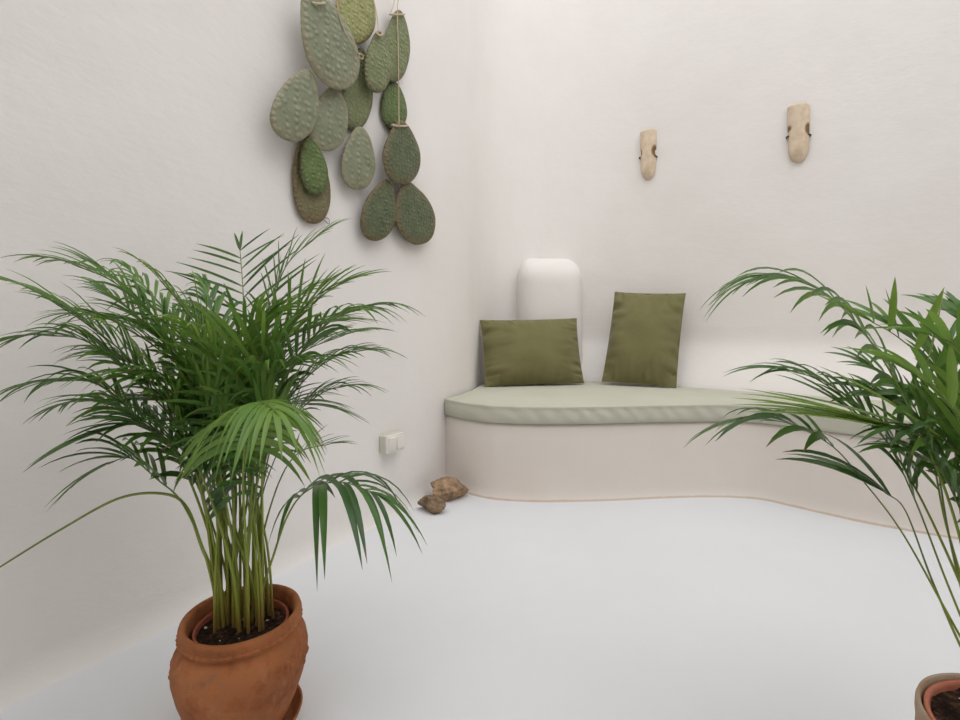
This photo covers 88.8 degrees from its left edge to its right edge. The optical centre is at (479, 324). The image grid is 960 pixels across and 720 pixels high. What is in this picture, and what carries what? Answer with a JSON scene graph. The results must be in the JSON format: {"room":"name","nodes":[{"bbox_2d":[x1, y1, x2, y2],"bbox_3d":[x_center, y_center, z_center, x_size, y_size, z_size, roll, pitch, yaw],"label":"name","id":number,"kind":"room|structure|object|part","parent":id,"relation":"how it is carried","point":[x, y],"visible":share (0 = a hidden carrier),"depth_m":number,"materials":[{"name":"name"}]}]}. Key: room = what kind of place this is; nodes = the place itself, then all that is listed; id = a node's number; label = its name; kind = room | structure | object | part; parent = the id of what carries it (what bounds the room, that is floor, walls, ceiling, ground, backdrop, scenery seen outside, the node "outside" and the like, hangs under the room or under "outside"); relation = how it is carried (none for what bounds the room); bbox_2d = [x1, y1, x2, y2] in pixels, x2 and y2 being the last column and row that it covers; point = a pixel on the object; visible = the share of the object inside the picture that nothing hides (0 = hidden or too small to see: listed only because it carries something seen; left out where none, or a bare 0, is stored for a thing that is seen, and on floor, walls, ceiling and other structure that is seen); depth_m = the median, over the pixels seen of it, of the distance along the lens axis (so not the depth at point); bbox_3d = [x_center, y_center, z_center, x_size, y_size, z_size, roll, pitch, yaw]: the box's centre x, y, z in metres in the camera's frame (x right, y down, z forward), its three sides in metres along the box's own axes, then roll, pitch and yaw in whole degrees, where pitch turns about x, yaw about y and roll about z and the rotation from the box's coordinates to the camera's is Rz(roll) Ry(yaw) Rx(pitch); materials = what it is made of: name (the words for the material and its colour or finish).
{"room":"patio","nodes":[
{"label":"patio","id":0,"kind":"room"},
{"bbox_2d":[0,0,497,708],"bbox_3d":[-1.214,-1.160,1.078,0.438,4.020,5.508,0,0,30],"label":"wall","id":1,"kind":"structure","parent":0,"point":[143,129],"depth_m":1.40,"materials":[{"name":"white paint"}]},
{"bbox_2d":[292,135,330,223],"bbox_3d":[-0.605,-0.522,1.769,0.026,0.316,0.165,0,0,31],"label":"pad","id":2,"kind":"object","parent":1,"relation":"attached to","point":[312,209],"visible":0.53,"depth_m":1.74,"materials":[{"name":"green plant"}]},
{"bbox_2d":[312,0,325,4],"bbox_3d":[-0.565,-1.210,1.728,0.045,0.241,0.130,0,0,-15],"label":"cord","id":3,"kind":"object","parent":1,"relation":"attached to","point":[313,2],"visible":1,"depth_m":1.67,"materials":[{"name":"beige fabric"}]},
{"bbox_2d":[300,0,359,89],"bbox_3d":[-0.531,-1.004,1.754,0.036,0.316,0.261,0,0,32],"label":"pad","id":4,"kind":"object","parent":3,"relation":"hanging from","point":[329,51],"visible":0.99,"depth_m":1.73,"materials":[{"name":"green plant"}]},
{"bbox_2d":[270,69,318,141],"bbox_3d":[-0.618,-0.743,1.643,0.034,0.271,0.190,0,0,29],"label":"pad","id":5,"kind":"object","parent":4,"relation":"hanging from","point":[294,112],"visible":1,"depth_m":1.63,"materials":[{"name":"green ceramic"}]},
{"bbox_2d":[309,87,347,150],"bbox_3d":[-0.552,-0.758,1.794,0.034,0.258,0.178,0,0,29],"label":"pad","id":6,"kind":"object","parent":1,"relation":"attached to","point":[329,132],"visible":0.91,"depth_m":1.79,"materials":[{"name":"green ceramic"}]},
{"bbox_2d":[300,137,327,194],"bbox_3d":[-0.589,-0.562,1.742,0.028,0.199,0.121,0,0,31],"label":"pad","id":7,"kind":"object","parent":6,"relation":"hanging from","point":[313,166],"visible":1,"depth_m":1.73,"materials":[{"name":"green plant"}]},
{"bbox_2d":[336,0,363,59],"bbox_3d":[-0.477,-1.105,1.841,0.040,0.183,0.198,0,0,14],"label":"cord","id":8,"kind":"object","parent":1,"relation":"hanging from","point":[359,54],"visible":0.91,"depth_m":1.79,"materials":[{"name":"beige fabric"}]},
{"bbox_2d":[335,0,375,43],"bbox_3d":[-0.483,-1.239,1.914,0.032,0.310,0.211,0,0,30],"label":"pad","id":9,"kind":"object","parent":1,"relation":"attached to","point":[359,15],"visible":0.82,"depth_m":1.91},
{"bbox_2d":[342,47,372,129],"bbox_3d":[-0.488,-0.941,1.951,0.029,0.351,0.168,0,0,29],"label":"pad","id":10,"kind":"object","parent":1,"relation":"attached to","point":[358,97],"visible":0.59,"depth_m":1.95,"materials":[{"name":"green ceramic"}]},
{"bbox_2d":[341,126,375,189],"bbox_3d":[-0.477,-0.656,1.927,0.033,0.259,0.182,0,0,28],"label":"pad","id":11,"kind":"object","parent":1,"relation":"attached to","point":[358,164],"visible":1,"depth_m":1.91,"materials":[{"name":"green plant"}]},
{"bbox_2d":[360,179,395,240],"bbox_3d":[-0.415,-0.477,2.023,0.030,0.271,0.212,0,0,30],"label":"pad","id":12,"kind":"object","parent":1,"relation":"attached to","point":[378,215],"visible":1,"depth_m":2.01,"materials":[{"name":"green plant"}]},
{"bbox_2d":[374,0,382,36],"bbox_3d":[-0.418,-1.313,1.986,0.033,0.328,0.088,0,0,-31],"label":"cord","id":13,"kind":"object","parent":1,"relation":"hanging from","point":[377,31],"visible":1,"depth_m":1.96,"materials":[{"name":"beige fabric"}]},
{"bbox_2d":[364,33,391,92],"bbox_3d":[-0.410,-1.060,1.978,0.033,0.262,0.157,0,0,28],"label":"pad","id":14,"kind":"object","parent":13,"relation":"hanging from","point":[377,63],"visible":0.94,"depth_m":1.96,"materials":[{"name":"green plant"}]},
{"bbox_2d":[380,431,404,453],"bbox_3d":[-0.376,0.506,2.115,0.050,0.074,0.116,0,0,31],"label":"light switch","id":15,"kind":"object","parent":1,"relation":"attached to","point":[394,441],"visible":1,"depth_m":2.08,"materials":[{"name":"plastic"}]},
{"bbox_2d":[380,81,406,128],"bbox_3d":[-0.374,-0.957,2.143,0.029,0.220,0.173,0,0,28],"label":"pad","id":16,"kind":"object","parent":1,"relation":"attached to","point":[389,102],"visible":0.82,"depth_m":2.12,"materials":[{"name":"green plant"}]},
{"bbox_2d":[389,0,407,126],"bbox_3d":[-0.345,-1.215,2.127,0.063,0.756,0.136,0,0,20],"label":"cord","id":17,"kind":"object","parent":1,"relation":"hanging from","point":[397,14],"visible":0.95,"depth_m":2.09,"materials":[{"name":"beige fabric"}]},
{"bbox_2d":[384,10,409,81],"bbox_3d":[-0.362,-1.203,2.113,0.029,0.338,0.188,0,0,28],"label":"pad","id":18,"kind":"object","parent":17,"relation":"hanging from","point":[390,35],"visible":0.79,"depth_m":2.11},
{"bbox_2d":[382,120,420,184],"bbox_3d":[-0.336,-0.744,2.124,0.033,0.284,0.261,0,0,27],"label":"pad","id":19,"kind":"object","parent":17,"relation":"hanging from","point":[401,158],"visible":0.98,"depth_m":2.10,"materials":[{"name":"green plant"}]},
{"bbox_2d":[395,182,435,244],"bbox_3d":[-0.291,-0.504,2.242,0.029,0.276,0.317,0,0,27],"label":"pad","id":20,"kind":"object","parent":1,"relation":"attached to","point":[415,221],"visible":0.99,"depth_m":2.21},
{"bbox_2d":[0,493,959,719],"bbox_3d":[0.200,0.880,1.400,7.600,0.100,6.000,0,0,0],"label":"floor","id":21,"kind":"structure","parent":0,"point":[694,608],"depth_m":1.38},
{"bbox_2d":[285,684,302,719],"bbox_3d":[-0.485,0.809,1.000,0.232,0.042,0.232,0,0,0],"label":"saucer","id":22,"kind":"object","parent":21,"relation":"on","point":[296,703],"visible":0.21,"depth_m":1.04,"materials":[{"name":"ceramic"}]},
{"bbox_2d":[168,584,308,719],"bbox_3d":[-0.485,0.699,1.000,0.257,0.229,0.252,0,0,0],"label":"terracotta pot","id":23,"kind":"object","parent":22,"relation":"on","point":[257,678],"visible":0.88,"depth_m":0.91,"materials":[{"name":"orange ceramic"}]},
{"bbox_2d":[0,217,425,644],"bbox_3d":[-0.552,0.252,0.954,0.896,1.009,0.590,0,0,0],"label":"areca palm","id":24,"kind":"object","parent":23,"relation":"in","point":[233,408],"visible":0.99,"depth_m":0.94,"materials":[{"name":"plant"}]},
{"bbox_3d":[-0.709,0.470,0.906,0.440,0.311,0.032,0,0,-24],"label":"stem","id":25,"kind":"part","parent":24,"relation":"part of","materials":[{"name":"green plant"}]},
{"bbox_3d":[-0.656,0.321,0.942,0.262,0.608,0.127,0,0,0],"label":"stem","id":26,"kind":"part","parent":24,"relation":"part of","materials":[{"name":"green plant"}]},
{"bbox_3d":[-0.648,0.290,0.935,0.231,0.670,0.132,0,0,0],"label":"stem","id":27,"kind":"part","parent":24,"relation":"part of","materials":[{"name":"green plant"}]},
{"bbox_3d":[-0.671,0.366,0.968,0.312,0.520,0.020,0,0,-13],"label":"stem","id":28,"kind":"part","parent":24,"relation":"part of","materials":[{"name":"green plant"}]},
{"bbox_3d":[-0.656,0.252,0.987,0.287,0.746,0.056,0,0,0],"label":"stem","id":29,"kind":"part","parent":24,"relation":"part of","materials":[{"name":"green plant"}]},
{"bbox_3d":[-0.702,0.395,1.048,0.381,0.461,0.066,0,0,0],"label":"stem","id":30,"kind":"part","parent":24,"relation":"part of","materials":[{"name":"green plant"}]},
{"bbox_3d":[-0.671,0.302,1.012,0.282,0.647,0.016,0,0,0],"label":"stem","id":31,"kind":"part","parent":24,"relation":"part of","materials":[{"name":"green plant"}]},
{"bbox_3d":[-0.606,0.436,0.946,0.184,0.378,0.026,0,0,-30],"label":"stem","id":32,"kind":"part","parent":24,"relation":"part of","materials":[{"name":"green plant"}]},
{"bbox_3d":[-0.587,0.312,0.939,0.166,0.626,0.030,0,0,-37],"label":"stem","id":33,"kind":"part","parent":24,"relation":"part of","materials":[{"name":"green plant"}]},
{"bbox_3d":[-0.587,0.402,0.938,0.184,0.446,0.009,0,0,-42],"label":"stem","id":34,"kind":"part","parent":24,"relation":"part of","materials":[{"name":"green plant"}]},
{"bbox_3d":[-0.655,0.252,1.049,0.241,0.747,0.012,0,0,13],"label":"stem","id":35,"kind":"part","parent":24,"relation":"part of","materials":[{"name":"green plant"}]},
{"bbox_3d":[-0.648,0.395,1.064,0.263,0.460,0.012,0,0,18],"label":"stem","id":36,"kind":"part","parent":24,"relation":"part of","materials":[{"name":"green plant"}]},
{"bbox_3d":[-0.560,0.357,0.926,0.028,0.536,0.134,0,0,36],"label":"stem","id":37,"kind":"part","parent":24,"relation":"part of","materials":[{"name":"green plant"}]},
{"bbox_3d":[-0.564,0.269,0.972,0.122,0.713,0.021,0,0,-30],"label":"stem","id":38,"kind":"part","parent":24,"relation":"part of","materials":[{"name":"green plant"}]},
{"bbox_3d":[-0.522,0.398,0.950,0.090,0.455,0.077,0,0,0],"label":"stem","id":39,"kind":"part","parent":24,"relation":"part of","materials":[{"name":"green plant"}]},
{"bbox_3d":[-0.656,0.339,1.028,0.300,0.573,0.014,0,0,6],"label":"stem","id":40,"kind":"part","parent":24,"relation":"part of","materials":[{"name":"green plant"}]},
{"bbox_3d":[-0.506,0.317,0.942,0.031,0.617,0.124,0,0,0],"label":"stem","id":41,"kind":"part","parent":24,"relation":"part of","materials":[{"name":"green plant"}]},
{"bbox_3d":[-0.576,0.396,1.057,0.160,0.459,0.056,0,0,0],"label":"stem","id":42,"kind":"part","parent":24,"relation":"part of","materials":[{"name":"green plant"}]},
{"bbox_3d":[-0.497,0.382,0.960,0.018,0.486,0.101,0,0,0],"label":"stem","id":43,"kind":"part","parent":24,"relation":"part of","materials":[{"name":"green plant"}]},
{"bbox_3d":[-0.507,0.399,0.985,0.125,0.452,0.037,0,0,0],"label":"stem","id":44,"kind":"part","parent":24,"relation":"part of","materials":[{"name":"green plant"}]},
{"bbox_3d":[-0.657,0.275,1.028,0.298,0.701,0.013,0,0,6],"label":"stem","id":45,"kind":"part","parent":24,"relation":"part of","materials":[{"name":"green plant"}]},
{"bbox_3d":[-0.490,0.400,0.966,0.013,0.451,0.081,0,0,-17],"label":"stem","id":46,"kind":"part","parent":24,"relation":"part of","materials":[{"name":"green plant"}]},
{"bbox_3d":[-0.523,0.422,1.032,0.032,0.407,0.015,0,0,43],"label":"stem","id":47,"kind":"part","parent":24,"relation":"part of","materials":[{"name":"green plant"}]},
{"bbox_3d":[-0.527,0.426,1.045,0.099,0.399,0.049,0,0,0],"label":"stem","id":48,"kind":"part","parent":24,"relation":"part of","materials":[{"name":"green plant"}]},
{"bbox_3d":[-0.510,0.420,1.040,0.033,0.410,0.028,0,0,0],"label":"stem","id":49,"kind":"part","parent":24,"relation":"part of","materials":[{"name":"green plant"}]},
{"bbox_3d":[-0.517,0.411,1.060,0.015,0.429,0.068,0,0,-41],"label":"stem","id":50,"kind":"part","parent":24,"relation":"part of","materials":[{"name":"green plant"}]},
{"bbox_3d":[-0.551,0.219,1.134,0.012,0.812,0.198,0,0,-26],"label":"stem","id":51,"kind":"part","parent":24,"relation":"part of","materials":[{"name":"green plant"}]},
{"bbox_3d":[-0.498,0.387,1.025,0.054,0.477,0.018,0,0,-11],"label":"stem","id":52,"kind":"part","parent":24,"relation":"part of","materials":[{"name":"green plant"}]},
{"bbox_3d":[-0.546,0.397,1.050,0.152,0.457,0.018,0,0,16],"label":"stem","id":53,"kind":"part","parent":24,"relation":"part of","materials":[{"name":"green plant"}]},
{"bbox_3d":[-0.476,0.394,1.016,0.125,0.464,0.017,0,0,0],"label":"stem","id":54,"kind":"part","parent":24,"relation":"part of","materials":[{"name":"green plant"}]},
{"bbox_3d":[-0.449,0.302,0.970,0.076,0.645,0.042,0,0,0],"label":"stem","id":55,"kind":"part","parent":24,"relation":"part of","materials":[{"name":"green plant"}]},
{"bbox_3d":[-0.451,0.384,0.971,0.013,0.482,0.097,0,0,-43],"label":"stem","id":56,"kind":"part","parent":24,"relation":"part of","materials":[{"name":"green plant"}]},
{"bbox_3d":[-0.439,0.403,0.961,0.121,0.444,0.011,0,0,42],"label":"stem","id":57,"kind":"part","parent":24,"relation":"part of","materials":[{"name":"green plant"}]},
{"bbox_3d":[-0.390,0.374,0.865,0.154,0.502,0.240,0,0,0],"label":"stem","id":58,"kind":"part","parent":24,"relation":"part of","materials":[{"name":"green plant"}]},
{"bbox_3d":[-0.437,0.420,1.039,0.057,0.410,0.008,0,0,-25],"label":"stem","id":59,"kind":"part","parent":24,"relation":"part of","materials":[{"name":"green plant"}]},
{"bbox_3d":[-0.451,0.279,1.062,0.095,0.693,0.078,0,0,0],"label":"stem","id":60,"kind":"part","parent":24,"relation":"part of","materials":[{"name":"green plant"}]},
{"bbox_3d":[-0.398,0.345,0.958,0.139,0.560,0.078,0,0,0],"label":"stem","id":61,"kind":"part","parent":24,"relation":"part of","materials":[{"name":"green plant"}]},
{"bbox_3d":[-0.425,0.397,1.055,0.132,0.456,0.017,0,0,-28],"label":"stem","id":62,"kind":"part","parent":24,"relation":"part of","materials":[{"name":"green plant"}]},
{"bbox_3d":[-0.436,0.210,1.086,0.145,0.829,0.039,0,0,-42],"label":"stem","id":63,"kind":"part","parent":24,"relation":"part of","materials":[{"name":"green plant"}]},
{"bbox_3d":[-0.413,0.285,1.031,0.133,0.679,0.040,0,0,0],"label":"stem","id":64,"kind":"part","parent":24,"relation":"part of","materials":[{"name":"green plant"}]},
{"bbox_3d":[-0.384,0.312,0.962,0.168,0.626,0.086,0,0,0],"label":"stem","id":65,"kind":"part","parent":24,"relation":"part of","materials":[{"name":"green plant"}]},
{"bbox_3d":[-0.397,0.443,1.050,0.146,0.364,0.014,0,0,-24],"label":"stem","id":66,"kind":"part","parent":24,"relation":"part of","materials":[{"name":"green plant"}]},
{"bbox_3d":[-0.380,0.270,1.007,0.189,0.710,0.019,0,0,0],"label":"stem","id":67,"kind":"part","parent":24,"relation":"part of","materials":[{"name":"green plant"}]},
{"bbox_3d":[-0.399,0.324,1.083,0.194,0.603,0.032,0,0,-31],"label":"stem","id":68,"kind":"part","parent":24,"relation":"part of","materials":[{"name":"green plant"}]},
{"bbox_3d":[-0.364,0.374,1.000,0.182,0.501,0.018,0,0,5],"label":"stem","id":69,"kind":"part","parent":24,"relation":"part of","materials":[{"name":"green plant"}]},
{"bbox_3d":[-0.364,0.340,1.065,0.224,0.570,0.013,0,0,-21],"label":"stem","id":70,"kind":"part","parent":24,"relation":"part of","materials":[{"name":"green plant"}]},
{"bbox_3d":[-0.328,0.294,0.963,0.244,0.662,0.088,0,0,0],"label":"stem","id":71,"kind":"part","parent":24,"relation":"part of","materials":[{"name":"green plant"}]},
{"bbox_3d":[-0.339,0.469,0.989,0.254,0.313,0.009,0,0,9],"label":"stem","id":72,"kind":"part","parent":24,"relation":"part of","materials":[{"name":"green plant"}]},
{"bbox_3d":[-0.485,0.607,1.000,0.233,0.010,0.233,0,0,0],"label":"rope moulding","id":73,"kind":"part","parent":23,"relation":"part of","materials":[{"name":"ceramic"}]},
{"bbox_2d":[192,598,288,642],"bbox_3d":[-0.485,0.680,1.000,0.177,0.151,0.177,0,0,0],"label":"nursery pot","id":74,"kind":"object","parent":23,"relation":"in","point":[225,629],"depth_m":0.99,"materials":[{"name":"plastic"}]},
{"bbox_2d":[417,494,445,513],"bbox_3d":[-0.211,0.794,2.189,0.140,0.072,0.086,0,0,44],"label":"rock","id":75,"kind":"object","parent":21,"relation":"on","point":[434,504],"visible":1,"depth_m":2.16,"materials":[{"name":"brown stone"}]},
{"bbox_2d":[430,477,468,501],"bbox_3d":[-0.142,0.779,2.340,0.195,0.102,0.130,0,0,-20],"label":"rock","id":76,"kind":"object","parent":21,"relation":"on","point":[448,488],"visible":0.9,"depth_m":2.31,"materials":[{"name":"brown stone"}]},
{"bbox_2d":[446,326,959,539],"bbox_3d":[1.824,0.410,2.148,4.247,0.840,1.462,0,0,30],"label":"bench","id":77,"kind":"object","parent":21,"relation":"on","point":[495,461],"visible":0.58,"depth_m":2.35,"materials":[{"name":"paint"}]},
{"bbox_2d":[517,258,581,365],"bbox_3d":[0.495,-0.006,3.538,0.468,0.952,0.358,0,0,-6],"label":"pillar","id":78,"kind":"structure","parent":77,"relation":"on","point":[547,288],"depth_m":3.38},
{"bbox_2d":[444,381,949,440],"bbox_3d":[1.714,0.419,2.147,4.014,0.096,1.271,0,0,28],"label":"seat cushion","id":79,"kind":"object","parent":77,"relation":"on","point":[588,402],"visible":0.69,"depth_m":2.36,"materials":[{"name":"green fabric"}]},
{"bbox_2d":[480,318,583,386],"bbox_3d":[0.337,0.167,3.139,0.661,0.425,0.261,0,0,-10],"label":"pillow","id":80,"kind":"object","parent":79,"relation":"on","point":[516,352],"visible":1,"depth_m":3.06,"materials":[{"name":"green fabric"}]},
{"bbox_2d":[602,292,685,387],"bbox_3d":[1.048,0.076,3.128,0.457,0.605,0.316,0,0,32],"label":"pillow","id":81,"kind":"object","parent":79,"relation":"on","point":[644,337],"visible":1,"depth_m":3.05,"materials":[{"name":"green fabric"}]},
{"bbox_3d":[1.831,0.649,2.168,4.235,0.362,1.457,0,0,29],"label":"seat","id":82,"kind":"part","parent":77,"relation":"part of","materials":[{"name":"paint"}]},
{"bbox_3d":[1.998,0.234,2.262,4.326,0.488,0.912,0,0,44],"label":"backrest","id":83,"kind":"part","parent":77,"relation":"part of","materials":[{"name":"white paint"}]},
{"bbox_3d":[0.772,0.809,0.672,0.236,0.042,0.236,0,0,0],"label":"saucer","id":84,"kind":"object","parent":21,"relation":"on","visible":0},
{"bbox_2d":[914,673,959,719],"bbox_3d":[0.772,0.691,0.672,0.266,0.246,0.265,0,0,0],"label":"terracotta pot","id":85,"kind":"object","parent":84,"relation":"on","point":[920,713],"visible":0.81,"depth_m":0.77,"materials":[{"name":"beige ceramic"}]},
{"bbox_2d":[683,267,959,719],"bbox_3d":[0.798,0.308,0.765,0.814,0.814,0.522,0,0,0],"label":"areca palm","id":86,"kind":"object","parent":85,"relation":"in","point":[941,699],"visible":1,"depth_m":0.78,"materials":[{"name":"plant"}]},
{"bbox_3d":[0.617,0.249,0.786,0.258,0.676,0.190,0,0,0],"label":"stem","id":87,"kind":"part","parent":86,"relation":"part of","materials":[{"name":"green plant"}]},
{"bbox_3d":[0.641,0.381,0.791,0.239,0.414,0.218,0,0,0],"label":"stem","id":88,"kind":"part","parent":86,"relation":"part of","materials":[{"name":"green plant"}]},
{"bbox_3d":[0.667,0.336,0.790,0.197,0.504,0.222,0,0,0],"label":"stem","id":89,"kind":"part","parent":86,"relation":"part of","materials":[{"name":"green plant"}]},
{"bbox_3d":[0.712,0.370,0.789,0.096,0.436,0.184,0,0,0],"label":"stem","id":90,"kind":"part","parent":86,"relation":"part of","materials":[{"name":"green plant"}]},
{"bbox_3d":[0.672,0.291,0.709,0.161,0.592,0.064,0,0,0],"label":"stem","id":91,"kind":"part","parent":86,"relation":"part of","materials":[{"name":"green plant"}]},
{"bbox_3d":[0.697,0.430,0.737,0.031,0.316,0.145,0,0,-42],"label":"stem","id":92,"kind":"part","parent":86,"relation":"part of","materials":[{"name":"green plant"}]},
{"bbox_3d":[0.784,0.333,0.845,0.058,0.509,0.252,0,0,0],"label":"stem","id":93,"kind":"part","parent":86,"relation":"part of","materials":[{"name":"green plant"}]},
{"bbox_3d":[0.684,0.371,0.726,0.144,0.433,0.008,0,0,31],"label":"stem","id":94,"kind":"part","parent":86,"relation":"part of","materials":[{"name":"green plant"}]},
{"bbox_3d":[0.698,0.390,0.712,0.106,0.394,0.014,0,0,26],"label":"stem","id":95,"kind":"part","parent":86,"relation":"part of","materials":[{"name":"green plant"}]},
{"bbox_3d":[0.671,0.327,0.662,0.172,0.521,0.011,0,0,-4],"label":"stem","id":96,"kind":"part","parent":86,"relation":"part of","materials":[{"name":"green plant"}]},
{"bbox_3d":[0.692,0.371,0.706,0.101,0.431,0.018,0,0,29],"label":"stem","id":97,"kind":"part","parent":86,"relation":"part of","materials":[{"name":"green plant"}]},
{"bbox_3d":[0.644,0.299,0.631,0.174,0.576,0.010,0,0,-17],"label":"stem","id":98,"kind":"part","parent":86,"relation":"part of","materials":[{"name":"green plant"}]},
{"bbox_3d":[0.732,0.363,0.737,0.035,0.449,0.124,0,0,-20],"label":"stem","id":99,"kind":"part","parent":86,"relation":"part of","materials":[{"name":"green plant"}]},
{"bbox_3d":[0.755,0.347,0.742,0.039,0.482,0.118,0,0,0],"label":"stem","id":100,"kind":"part","parent":86,"relation":"part of","materials":[{"name":"green plant"}]},
{"bbox_2d":[924,680,959,719],"bbox_3d":[0.772,0.644,0.672,0.243,0.141,0.243,0,0,0],"label":"nursery pot","id":101,"kind":"object","parent":85,"relation":"in","point":[941,699],"depth_m":0.76,"materials":[{"name":"ceramic"}]},
{"bbox_2d":[497,0,959,326],"bbox_3d":[1.689,-1.160,2.943,3.595,4.020,0.666,0,0,29],"label":"wall","id":102,"kind":"structure","parent":0,"point":[873,200],"depth_m":3.04,"materials":[{"name":"white paint"}]},
{"bbox_2d":[639,129,657,179],"bbox_3d":[1.145,-1.163,3.349,0.123,0.330,0.059,0,0,36],"label":"wall sconce","id":103,"kind":"object","parent":102,"relation":"attached to","point":[648,138],"visible":1,"depth_m":3.33,"materials":[{"name":"beige wood"}]},
{"bbox_2d":[786,103,810,162],"bbox_3d":[1.840,-1.108,2.831,0.124,0.329,0.059,0,0,33],"label":"wall sconce","id":104,"kind":"object","parent":102,"relation":"attached to","point":[798,115],"visible":1,"depth_m":2.81,"materials":[{"name":"beige wood"}]}
]}

